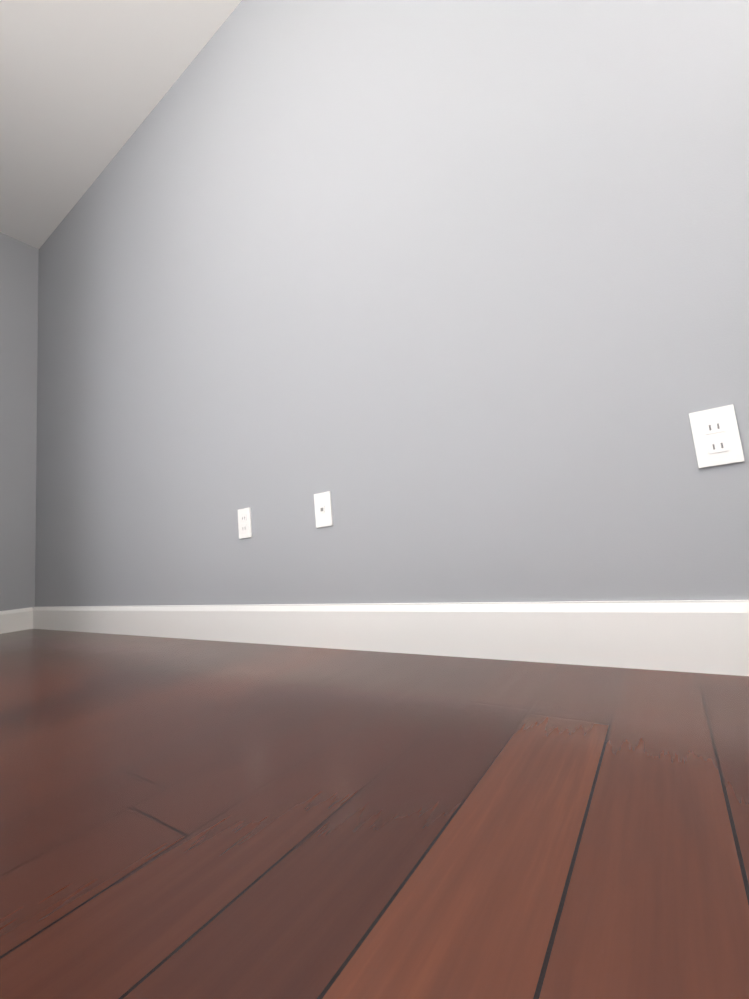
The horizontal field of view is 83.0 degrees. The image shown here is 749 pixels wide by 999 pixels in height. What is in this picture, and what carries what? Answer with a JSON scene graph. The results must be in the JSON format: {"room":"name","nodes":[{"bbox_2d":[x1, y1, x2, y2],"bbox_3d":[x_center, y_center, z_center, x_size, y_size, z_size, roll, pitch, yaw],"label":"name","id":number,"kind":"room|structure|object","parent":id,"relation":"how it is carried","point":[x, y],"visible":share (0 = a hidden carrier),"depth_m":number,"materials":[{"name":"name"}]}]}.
{"room":"empty room","nodes":[
{"label":"empty room","id":0,"kind":"room"},
{"bbox_2d":[0,232,38,610],"bbox_3d":[-2.806,-0.532,2.479,0.120,2.757,1.318,-10,-9,34],"label":"wall","id":1,"kind":"structure","parent":0,"point":[19,260],"depth_m":2.91,"materials":[{"name":"paint"}]},
{"bbox_2d":[0,607,32,633],"bbox_3d":[-2.637,0.751,2.272,0.016,0.140,1.303,-10,-9,34],"label":"baseboard","id":2,"kind":"structure","parent":1,"relation":"attached to","point":[14,620],"depth_m":2.73,"materials":[{"name":"white wood"}]},
{"bbox_2d":[0,0,241,248],"bbox_3d":[-1.080,-2.600,-1.225,7.640,0.100,5.940,-10,-9,34],"label":"ceiling","id":3,"kind":"structure","parent":0,"point":[85,86],"depth_m":2.13,"materials":[{"name":"white paint"}]},
{"bbox_2d":[0,629,748,998],"bbox_3d":[-0.825,0.224,-1.581,7.640,0.100,5.940,-10,-9,34],"label":"floor","id":4,"kind":"structure","parent":0,"point":[196,819],"depth_m":0.46,"materials":[{"name":"brown wood"}]},
{"bbox_2d":[35,0,748,606],"bbox_3d":[0.655,-1.028,1.018,7.560,2.757,0.120,-10,-9,34],"label":"wall","id":5,"kind":"structure","parent":0,"point":[443,300],"depth_m":1.29,"materials":[{"name":"paint"}]},
{"bbox_2d":[238,507,251,538],"bbox_3d":[-0.511,0.093,1.665,0.072,0.116,0.008,-10,-9,34],"label":"electrical outlet","id":6,"kind":"object","parent":5,"relation":"attached to","point":[244,523],"visible":1,"depth_m":1.66,"materials":[{"name":"white plastic"}]},
{"bbox_2d":[314,491,332,527],"bbox_3d":[-0.175,0.034,1.438,0.072,0.116,0.010,-10,-9,34],"label":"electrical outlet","id":7,"kind":"object","parent":5,"relation":"attached to","point":[323,509],"visible":1,"depth_m":1.43,"materials":[{"name":"white plastic"}]},
{"bbox_2d":[33,600,748,675],"bbox_3d":[-0.507,0.478,1.633,4.300,0.140,0.016,-10,-9,34],"label":"baseboard","id":8,"kind":"structure","parent":5,"relation":"attached to","point":[704,636],"depth_m":1.09,"materials":[{"name":"white wood"}]},
{"bbox_2d":[689,404,744,467],"bbox_3d":[0.691,-0.127,0.857,0.072,0.116,0.008,-10,-9,34],"label":"electrical outlet","id":9,"kind":"object","parent":5,"relation":"attached to","point":[716,436],"visible":1,"depth_m":0.85,"materials":[{"name":"white plastic"}]}
]}

